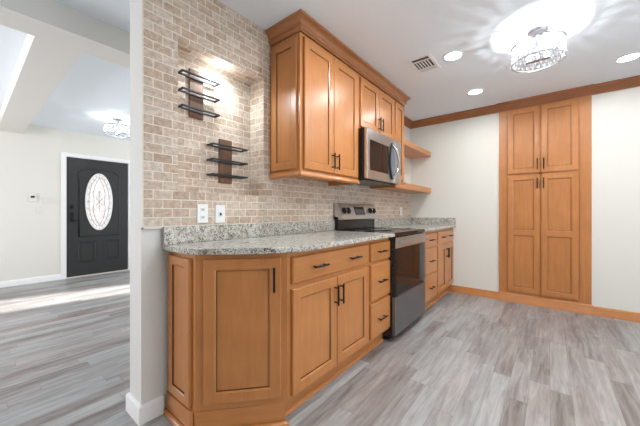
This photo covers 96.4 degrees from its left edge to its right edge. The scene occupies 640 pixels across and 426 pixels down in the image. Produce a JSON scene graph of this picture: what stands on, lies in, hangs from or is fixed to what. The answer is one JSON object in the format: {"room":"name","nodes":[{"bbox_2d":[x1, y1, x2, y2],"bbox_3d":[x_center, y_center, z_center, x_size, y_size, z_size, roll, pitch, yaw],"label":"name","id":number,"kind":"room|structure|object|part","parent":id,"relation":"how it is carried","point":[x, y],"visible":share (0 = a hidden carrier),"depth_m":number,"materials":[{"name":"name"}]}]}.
{"room":"kitchen","nodes":[
{"label":"kitchen","id":0,"kind":"room"},
{"bbox_2d":[0,124,129,281],"bbox_3d":[-4.481,-0.126,4.720,0.100,2.512,6.940,0,0,39],"label":"wall","id":1,"kind":"structure","parent":0,"point":[30,161],"depth_m":4.56,"materials":[{"name":"white paint"}]},
{"bbox_2d":[0,274,60,287],"bbox_3d":[-5.478,1.085,3.389,0.015,0.090,3.615,0,0,39],"label":"baseboard","id":2,"kind":"structure","parent":1,"relation":"attached to","point":[9,283],"depth_m":4.50,"materials":[{"name":"white paint"}]},
{"bbox_2d":[28,193,36,200],"bbox_3d":[-4.554,-0.235,4.529,0.026,0.130,0.100,0,0,39],"label":"thermostat","id":3,"kind":"object","parent":1,"relation":"attached to","point":[31,196],"visible":1,"depth_m":4.52,"materials":[{"name":"white plastic"}]},
{"bbox_2d":[36,206,42,213],"bbox_3d":[-4.508,-0.030,4.601,0.008,0.120,0.080,0,0,39],"label":"blank cover plate","id":4,"kind":"object","parent":1,"relation":"attached to","point":[39,209],"visible":1,"depth_m":4.60,"materials":[{"name":"plastic"}]},
{"bbox_2d":[42,197,56,204],"bbox_3d":[-4.432,-0.180,4.693,0.010,0.120,0.180,0,0,39],"label":"switch plate","id":5,"kind":"object","parent":1,"relation":"attached to","point":[45,200],"visible":1,"depth_m":4.69,"materials":[{"name":"plastic"}]},
{"bbox_2d":[61,152,129,278],"bbox_3d":[-4.030,0.060,5.221,0.155,2.140,1.055,0,0,39],"label":"door","id":6,"kind":"structure","parent":1,"relation":"in","point":[95,190],"depth_m":5.15,"materials":[{"name":"grey paint"}]},
{"bbox_3d":[-4.213,0.085,4.925,0.069,0.170,0.126,0,0,39],"label":"handle","id":7,"kind":"part","parent":6,"relation":"part of","materials":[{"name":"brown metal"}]},
{"bbox_3d":[-4.132,0.703,5.081,0.008,0.275,0.165,0,0,39],"label":"raised panel","id":8,"kind":"part","parent":6,"relation":"part of","materials":[{"name":"grey paint"}]},
{"bbox_3d":[-4.132,0.703,5.081,0.020,0.355,0.249,0,0,39],"label":"panel moulding","id":9,"kind":"part","parent":6,"relation":"part of","materials":[{"name":"grey paint"}]},
{"bbox_3d":[-4.026,-0.185,5.215,0.010,0.990,0.370,0,0,39],"label":"oval glass","id":10,"kind":"part","parent":6,"relation":"part of","materials":[{"name":"white glass"}]},
{"bbox_3d":[-4.017,-0.172,5.223,0.020,1.213,0.617,0,0,39],"label":"panel moulding","id":11,"kind":"part","parent":6,"relation":"part of","materials":[{"name":"grey paint"}]},
{"bbox_3d":[-3.900,0.703,5.370,0.008,0.275,0.155,0,0,39],"label":"raised panel","id":12,"kind":"part","parent":6,"relation":"part of","materials":[{"name":"grey paint"}]},
{"bbox_3d":[-3.900,0.703,5.370,0.020,0.354,0.240,0,0,39],"label":"panel moulding","id":13,"kind":"part","parent":6,"relation":"part of","materials":[{"name":"grey paint"}]},
{"bbox_2d":[130,0,409,409],"bbox_3d":[0.159,-0.126,3.037,0.178,2.512,3.748,0,0,39],"label":"wall","id":14,"kind":"structure","parent":0,"point":[178,34],"depth_m":1.83,"materials":[{"name":"brick"}]},
{"bbox_2d":[126,392,163,425],"bbox_3d":[-0.772,1.080,1.889,0.198,0.100,0.824,0,0,39],"label":"baseboard","id":15,"kind":"structure","parent":14,"relation":"attached to","point":[150,410],"depth_m":1.56,"materials":[{"name":"white paint"}]},
{"bbox_2d":[141,0,162,228],"bbox_3d":[-0.916,-0.644,1.565,0.015,1.473,0.109,0,0,39],"label":"trim","id":16,"kind":"structure","parent":14,"relation":"attached to","point":[142,1],"depth_m":1.52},
{"bbox_2d":[178,68,219,120],"bbox_3d":[-0.801,-0.785,1.898,0.078,0.320,0.262,0,0,39],"label":"wine rack","id":17,"kind":"object","parent":14,"relation":"attached to","point":[195,106],"visible":0.89,"depth_m":1.90,"materials":[{"name":"brown wood"}]},
{"bbox_2d":[197,204,207,222],"bbox_3d":[-0.731,0.010,1.781,0.008,0.115,0.070,0,0,39],"label":"wall outlet","id":18,"kind":"object","parent":14,"relation":"attached to","point":[202,209],"visible":1,"depth_m":1.78,"materials":[{"name":"white plastic"}]},
{"bbox_2d":[215,205,224,222],"bbox_3d":[-0.652,0.013,1.875,0.014,0.115,0.070,0,0,39],"label":"wall outlet","id":19,"kind":"object","parent":14,"relation":"attached to","point":[219,209],"visible":1,"depth_m":1.87,"materials":[{"name":"white plastic"}]},
{"bbox_2d":[214,61,226,67],"bbox_3d":[-0.681,-1.006,1.959,0.088,0.007,0.088,0,0,39],"label":"recessed light","id":20,"kind":"object","parent":14,"relation":"in","point":[219,64],"visible":1,"depth_m":1.95,"materials":[{"name":"white plastic"}]},
{"bbox_2d":[207,139,247,183],"bbox_3d":[-0.664,-0.366,2.053,0.098,0.317,0.282,0,0,39],"label":"wine rack","id":21,"kind":"object","parent":14,"relation":"attached to","point":[225,147],"visible":1,"depth_m":2.07,"materials":[{"name":"brown wood"}]},
{"bbox_2d":[163,220,334,244],"bbox_3d":[-0.366,0.133,2.224,0.022,0.100,1.616,0,0,39],"label":"backsplash","id":22,"kind":"structure","parent":14,"relation":"attached to","point":[200,233],"depth_m":1.95,"materials":[{"name":"stone"}]},
{"bbox_2d":[163,338,382,425],"bbox_3d":[-0.043,1.120,1.862,1.699,0.020,0.479,0,0,-32],"label":"trim","id":23,"kind":"structure","parent":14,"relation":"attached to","point":[166,413],"depth_m":1.72,"materials":[{"name":"brown wood"}]},
{"bbox_2d":[269,32,359,185],"bbox_3d":[-0.001,-0.767,2.404,0.366,1.025,0.798,0,0,39],"label":"upper cabinet","id":24,"kind":"object","parent":14,"relation":"attached to","point":[314,94],"visible":1,"depth_m":2.17,"materials":[{"name":"brown wood"}]},
{"bbox_3d":[-0.268,-0.782,2.123,0.269,0.945,0.020,0,0,39],"label":"panel","id":25,"kind":"part","parent":24,"relation":"part of","materials":[{"name":"brown wood"}]},
{"bbox_3d":[-0.014,-0.275,2.413,0.334,0.039,0.796,0,0,39],"label":"light rail","id":26,"kind":"part","parent":24,"relation":"part of","materials":[{"name":"brown wood"}]},
{"bbox_3d":[-0.004,-0.782,2.181,0.020,0.945,0.353,0,0,39],"label":"door","id":27,"kind":"part","parent":24,"relation":"part of","materials":[{"name":"brown wood"}]},
{"bbox_3d":[0.110,-0.405,2.279,0.036,0.128,0.012,0,0,39],"label":"handle","id":28,"kind":"part","parent":24,"relation":"part of","materials":[{"name":"black metal"}]},
{"bbox_2d":[265,9,410,105],"bbox_3d":[0.339,-1.331,2.822,0.372,0.099,1.959,0,0,39],"label":"crown molding","id":29,"kind":"structure","parent":24,"relation":"on","point":[299,20],"depth_m":2.23,"materials":[{"name":"brown wood"}]},
{"bbox_3d":[0.227,-0.782,2.468,0.020,0.945,0.373,0,0,39],"label":"door","id":30,"kind":"part","parent":24,"relation":"part of","materials":[{"name":"brown wood"}]},
{"bbox_2d":[358,74,394,139],"bbox_3d":[0.493,-1.029,3.018,0.366,0.502,0.774,0,0,39],"label":"upper cabinet","id":31,"kind":"object","parent":14,"relation":"attached to","point":[376,109],"visible":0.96,"depth_m":2.87,"materials":[{"name":"brown wood"}]},
{"bbox_3d":[0.487,-1.025,2.792,0.020,0.460,0.362,0,0,39],"label":"door","id":32,"kind":"part","parent":31,"relation":"part of","materials":[{"name":"brown wood"}]},
{"bbox_2d":[356,127,400,185],"bbox_3d":[0.530,-0.537,2.987,0.463,0.472,0.760,0,0,39],"label":"microwave","id":33,"kind":"object","parent":31,"relation":"attached to","point":[379,155],"visible":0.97,"depth_m":2.77,"materials":[{"name":"silver metal"}]},
{"bbox_3d":[0.600,-0.540,2.822,0.028,0.462,0.589,0,0,39],"label":"door","id":34,"kind":"part","parent":33,"relation":"part of","materials":[{"name":"silver metal"}]},
{"bbox_3d":[0.793,-0.527,2.999,0.109,0.386,0.026,0,0,-20],"label":"handle","id":35,"kind":"part","parent":33,"relation":"part of","materials":[{"name":"silver metal"}]},
{"bbox_3d":[0.838,-0.540,3.119,0.028,0.462,0.167,0,0,39],"label":"control panel","id":36,"kind":"part","parent":33,"relation":"part of","materials":[{"name":"silver metal"}]},
{"bbox_3d":[0.606,-0.890,2.895,0.036,0.128,0.012,0,0,39],"label":"handle","id":37,"kind":"part","parent":31,"relation":"part of","materials":[{"name":"black metal"}]},
{"bbox_3d":[0.718,-1.025,3.079,0.020,0.460,0.362,0,0,39],"label":"door","id":38,"kind":"part","parent":31,"relation":"part of","materials":[{"name":"brown wood"}]},
{"bbox_2d":[394,100,403,181],"bbox_3d":[0.807,-0.819,3.437,0.330,0.923,0.268,0,0,39],"label":"upper cabinet","id":39,"kind":"object","parent":14,"relation":"attached to","point":[399,109],"visible":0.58,"depth_m":3.37,"materials":[{"name":"brown wood"}]},
{"bbox_2d":[370,181,430,193],"bbox_3d":[1.127,-0.317,3.830,0.336,0.083,1.298,0,0,39],"label":"corner shelf","id":40,"kind":"object","parent":14,"relation":"attached to","point":[404,187],"visible":0.7,"depth_m":3.62,"materials":[{"name":"brown wood"}]},
{"bbox_3d":[0.921,-0.317,3.359,0.066,0.083,0.305,0,0,39],"label":"edge moulding","id":41,"kind":"part","parent":40,"relation":"part of","materials":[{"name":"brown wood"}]},
{"bbox_2d":[375,217,455,226],"bbox_3d":[1.262,0.133,3.743,0.656,0.100,1.264,0,0,39],"label":"backsplash","id":42,"kind":"structure","parent":14,"relation":"attached to","point":[409,220],"depth_m":4.11,"materials":[{"name":"stone"}]},
{"bbox_2d":[404,139,430,158],"bbox_3d":[1.206,-0.853,3.945,0.314,0.065,1.020,0,0,39],"label":"corner shelf","id":43,"kind":"object","parent":14,"relation":"attached to","point":[411,151],"visible":0.51,"depth_m":3.94,"materials":[{"name":"brown wood"}]},
{"bbox_2d":[0,270,639,425],"bbox_3d":[-1.091,1.170,1.994,8.800,0.080,7.140,0,0,39],"label":"floor","id":44,"kind":"structure","parent":0,"point":[467,360],"depth_m":2.09,"materials":[{"name":"grey plastic"}]},
{"bbox_2d":[166,251,286,425],"bbox_3d":[-0.526,0.672,1.574,0.603,0.916,0.363,0,0,39],"label":"base cabinet","id":45,"kind":"object","parent":44,"relation":"on","point":[227,314],"visible":0.99,"depth_m":1.48,"materials":[{"name":"brown wood"}]},
{"bbox_3d":[-0.759,0.623,1.541,0.242,0.765,0.020,0,0,39],"label":"panel","id":46,"kind":"part","parent":45,"relation":"part of","materials":[{"name":"brown wood"}]},
{"bbox_3d":[-0.398,0.609,1.481,0.388,0.738,0.020,0,0,-9],"label":"door","id":47,"kind":"part","parent":45,"relation":"part of","materials":[{"name":"brown wood"}]},
{"bbox_3d":[-0.237,0.350,1.478,0.012,0.128,0.036,0,0,-9],"label":"handle","id":48,"kind":"part","parent":45,"relation":"part of","materials":[{"name":"black metal"}]},
{"bbox_2d":[285,241,367,409],"bbox_3d":[-0.114,0.672,2.036,0.651,0.916,0.870,0,0,39],"label":"base cabinet","id":49,"kind":"object","parent":44,"relation":"on","point":[327,288],"visible":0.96,"depth_m":1.76,"materials":[{"name":"brown wood"}]},
{"bbox_2d":[163,220,394,254],"bbox_3d":[-0.120,0.148,2.025,0.655,0.130,1.616,0,0,39],"label":"countertop","id":50,"kind":"structure","parent":49,"relation":"on","point":[278,237],"depth_m":1.83,"materials":[{"name":"stone"}]},
{"bbox_3d":[-0.024,0.707,1.701,0.020,0.577,0.407,0,0,39],"label":"door","id":51,"kind":"part","parent":49,"relation":"part of","materials":[{"name":"brown wood"}]},
{"bbox_3d":[0.007,0.318,1.695,0.036,0.012,0.128,0,0,39],"label":"handle","id":52,"kind":"part","parent":49,"relation":"part of","materials":[{"name":"black metal"}]},
{"bbox_3d":[0.105,0.318,1.863,0.020,0.148,0.821,0,0,39],"label":"drawer","id":53,"kind":"part","parent":49,"relation":"part of","materials":[{"name":"brown wood"}]},
{"bbox_3d":[0.109,0.530,1.822,0.036,0.128,0.012,0,0,39],"label":"handle","id":54,"kind":"part","parent":49,"relation":"part of","materials":[{"name":"black metal"}]},
{"bbox_3d":[0.145,0.530,1.867,0.036,0.128,0.012,0,0,39],"label":"handle","id":55,"kind":"part","parent":49,"relation":"part of","materials":[{"name":"black metal"}]},
{"bbox_3d":[0.235,0.707,2.023,0.020,0.577,0.408,0,0,39],"label":"door","id":56,"kind":"part","parent":49,"relation":"part of","materials":[{"name":"brown wood"}]},
{"bbox_2d":[361,238,389,352],"bbox_3d":[0.274,0.672,2.517,0.651,0.916,0.362,0,0,39],"label":"base cabinet","id":57,"kind":"object","parent":44,"relation":"on","point":[378,250],"visible":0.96,"depth_m":2.30,"materials":[{"name":"brown wood"}]},
{"bbox_3d":[0.496,0.858,2.348,0.020,0.275,0.336,0,0,39],"label":"drawer","id":58,"kind":"part","parent":57,"relation":"part of","materials":[{"name":"brown wood"}]},
{"bbox_3d":[0.496,0.557,2.348,0.020,0.286,0.336,0,0,39],"label":"drawer","id":59,"kind":"part","parent":57,"relation":"part of","materials":[{"name":"brown wood"}]},
{"bbox_3d":[0.496,0.318,2.348,0.020,0.148,0.336,0,0,39],"label":"drawer","id":60,"kind":"part","parent":57,"relation":"part of","materials":[{"name":"brown wood"}]},
{"bbox_2d":[334,203,428,339],"bbox_3d":[0.647,0.521,2.936,0.708,1.218,0.761,0,0,39],"label":"range","id":61,"kind":"object","parent":44,"relation":"on","point":[407,258],"visible":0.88,"depth_m":2.75,"materials":[{"name":"silver metal"}]},
{"bbox_3d":[0.415,-0.003,3.123,0.108,0.170,0.749,0,0,39],"label":"control panel","id":62,"kind":"part","parent":61,"relation":"part of","materials":[{"name":"silver metal"}]},
{"bbox_2d":[336,227,424,235],"bbox_3d":[0.636,0.196,2.945,0.620,0.032,0.761,0,0,39],"label":"cooktop","id":63,"kind":"object","parent":61,"relation":"in","point":[397,231],"depth_m":2.84,"materials":[{"name":"black glass"}]},
{"bbox_3d":[0.872,0.476,2.755,0.030,0.508,0.749,0,0,39],"label":"oven door","id":64,"kind":"part","parent":61,"relation":"part of","materials":[{"name":"black glass"}]},
{"bbox_3d":[0.873,0.903,2.755,0.032,0.330,0.749,0,0,39],"label":"storage drawer","id":65,"kind":"part","parent":61,"relation":"part of","materials":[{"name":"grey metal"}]},
{"bbox_3d":[0.869,0.523,2.727,0.004,0.409,0.685,0,0,39],"label":"door glass","id":66,"kind":"part","parent":61,"relation":"part of","materials":[{"name":"black glass"}]},
{"bbox_3d":[0.885,0.269,2.745,0.006,0.093,0.749,0,0,39],"label":"door rail","id":67,"kind":"part","parent":61,"relation":"part of","materials":[{"name":"silver metal"}]},
{"bbox_3d":[0.903,0.260,2.730,0.050,0.030,0.697,0,0,39],"label":"door handle","id":68,"kind":"part","parent":61,"relation":"part of","materials":[{"name":"silver metal"}]},
{"bbox_2d":[423,230,436,306],"bbox_3d":[1.033,0.672,3.448,0.668,0.916,0.501,0,0,39],"label":"base cabinet","id":69,"kind":"object","parent":44,"relation":"on","point":[431,249],"visible":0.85,"depth_m":3.28,"materials":[{"name":"brown wood"}]},
{"bbox_3d":[1.256,0.858,3.266,0.020,0.275,0.456,0,0,39],"label":"drawer","id":70,"kind":"part","parent":69,"relation":"part of","materials":[{"name":"brown wood"}]},
{"bbox_3d":[1.256,0.557,3.266,0.020,0.286,0.456,0,0,39],"label":"drawer","id":71,"kind":"part","parent":69,"relation":"part of","materials":[{"name":"brown wood"}]},
{"bbox_3d":[1.256,0.318,3.266,0.020,0.148,0.456,0,0,39],"label":"drawer","id":72,"kind":"part","parent":69,"relation":"part of","materials":[{"name":"brown wood"}]},
{"bbox_2d":[431,228,453,301],"bbox_3d":[1.427,0.672,3.938,0.668,0.916,0.752,0,0,39],"label":"base cabinet","id":73,"kind":"object","parent":44,"relation":"on","point":[444,245],"visible":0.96,"depth_m":3.71,"materials":[{"name":"brown wood"}]},
{"bbox_2d":[375,217,455,231],"bbox_3d":[1.263,0.148,3.743,0.658,0.130,1.264,0,0,39],"label":"countertop","id":74,"kind":"structure","parent":73,"relation":"on","point":[429,224],"depth_m":3.99,"materials":[{"name":"stone"}]},
{"bbox_2d":[425,290,448,309],"bbox_3d":[1.447,1.120,3.601,0.018,0.020,1.253,0,0,39],"label":"trim","id":75,"kind":"structure","parent":73,"relation":"attached to","point":[447,291],"depth_m":3.64,"materials":[{"name":"brown wood"}]},
{"bbox_3d":[1.542,0.707,3.622,0.020,0.577,0.347,0,0,39],"label":"door","id":76,"kind":"part","parent":73,"relation":"part of","materials":[{"name":"brown wood"}]},
{"bbox_3d":[1.653,0.318,3.759,0.020,0.148,0.700,0,0,39],"label":"drawer","id":77,"kind":"part","parent":73,"relation":"part of","materials":[{"name":"brown wood"}]},
{"bbox_3d":[1.763,0.707,3.897,0.020,0.577,0.347,0,0,39],"label":"door","id":78,"kind":"part","parent":73,"relation":"part of","materials":[{"name":"brown wood"}]},
{"bbox_2d":[497,84,593,315],"bbox_3d":[2.632,-0.126,3.396,0.899,2.511,0.088,0,0,39],"label":"pantry cabinet","id":79,"kind":"object","parent":44,"relation":"on","point":[545,140],"visible":1,"depth_m":3.37,"materials":[{"name":"brown wood"}]},
{"bbox_3d":[2.503,0.269,3.520,0.325,1.442,0.020,0,0,39],"label":"door","id":80,"kind":"part","parent":79,"relation":"part of","materials":[{"name":"brown wood"}]},
{"bbox_3d":[2.503,-0.875,3.520,0.325,0.800,0.020,0,0,39],"label":"door","id":81,"kind":"part","parent":79,"relation":"part of","materials":[{"name":"brown wood"}]},
{"bbox_3d":[2.626,-1.335,3.389,0.899,0.093,0.070,0,0,39],"label":"crown","id":82,"kind":"part","parent":79,"relation":"part of","materials":[{"name":"brown wood"}]},
{"bbox_3d":[2.642,1.075,3.407,0.887,0.110,0.030,0,0,39],"label":"board","id":83,"kind":"part","parent":79,"relation":"part of","materials":[{"name":"brown wood"}]},
{"bbox_3d":[2.767,0.269,3.308,0.335,1.442,0.020,0,0,39],"label":"door","id":84,"kind":"part","parent":79,"relation":"part of","materials":[{"name":"brown wood"}]},
{"bbox_3d":[2.767,-0.875,3.308,0.335,0.800,0.020,0,0,39],"label":"door","id":85,"kind":"part","parent":79,"relation":"part of","materials":[{"name":"brown wood"}]},
{"bbox_2d":[0,0,639,140],"bbox_3d":[-1.091,-1.432,1.994,8.800,0.100,7.140,0,0,39],"label":"ceiling","id":86,"kind":"structure","parent":0,"point":[386,34],"depth_m":2.42,"materials":[{"name":"white paint"}]},
{"bbox_2d":[0,34,82,133],"bbox_3d":[-3.302,-1.298,3.214,3.625,0.167,0.260,0,0,39],"label":"beam","id":87,"kind":"structure","parent":86,"relation":"attached to","point":[41,66],"depth_m":2.64,"materials":[{"name":"white paint"}]},
{"bbox_2d":[0,0,129,68],"bbox_3d":[-1.783,-1.298,2.011,0.250,0.167,6.100,0,0,39],"label":"beam","id":88,"kind":"structure","parent":86,"relation":"attached to","point":[53,21],"depth_m":1.96,"materials":[{"name":"white paint"}]},
{"bbox_2d":[104,118,129,137],"bbox_3d":[-3.000,-1.261,4.248,0.342,0.242,0.342,0,0,39],"label":"drum light","id":89,"kind":"object","parent":86,"relation":"attached to","point":[119,131],"visible":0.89,"depth_m":4.21,"materials":[{"name":"silver metal"}]},
{"bbox_2d":[407,53,439,73],"bbox_3d":[0.969,-1.378,2.666,0.208,0.008,0.310,0,0,39],"label":"ceiling vent","id":90,"kind":"object","parent":86,"relation":"in","point":[424,63],"visible":1,"depth_m":2.66,"materials":[{"name":"white metal"}]},
{"bbox_2d":[443,50,463,60],"bbox_3d":[1.177,-1.379,2.529,0.166,0.007,0.166,0,0,39],"label":"recessed light","id":91,"kind":"object","parent":86,"relation":"in","point":[453,55],"visible":1,"depth_m":2.52,"materials":[{"name":"white plastic"}]},
{"bbox_2d":[467,89,482,94],"bbox_3d":[1.781,-1.379,3.284,0.166,0.007,0.166,0,0,39],"label":"recessed light","id":92,"kind":"object","parent":86,"relation":"in","point":[474,91],"visible":1,"depth_m":3.27,"materials":[{"name":"white plastic"}]},
{"bbox_2d":[511,25,566,72],"bbox_3d":[1.657,-1.261,2.177,0.342,0.242,0.342,0,0,39],"label":"drum light","id":93,"kind":"object","parent":86,"relation":"attached to","point":[536,32],"visible":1,"depth_m":2.15,"materials":[{"name":"glass"}]},
{"bbox_2d":[615,52,639,62],"bbox_3d":[2.756,-1.379,2.557,0.166,0.007,0.166,0,0,39],"label":"recessed light","id":94,"kind":"object","parent":86,"relation":"in","point":[628,57],"visible":1,"depth_m":2.55,"materials":[{"name":"white plastic"}]},
{"bbox_2d":[410,86,639,312],"bbox_3d":[1.115,-0.126,4.737,8.600,2.512,0.100,0,0,39],"label":"wall","id":95,"kind":"structure","parent":0,"point":[461,172],"depth_m":3.71,"materials":[{"name":"white paint"}]},
{"bbox_2d":[404,75,639,128],"bbox_3d":[2.640,-1.335,2.876,3.890,0.093,0.890,0,0,39],"label":"crown molding","id":96,"kind":"structure","parent":95,"relation":"attached to","point":[630,82],"depth_m":3.79,"materials":[{"name":"brown wood"}]},
{"bbox_2d":[448,285,639,322],"bbox_3d":[3.130,1.083,3.038,3.330,0.095,0.022,0,0,39],"label":"baseboard","id":97,"kind":"structure","parent":95,"relation":"attached to","point":[597,311],"depth_m":3.12,"materials":[{"name":"brown wood"}]}
]}

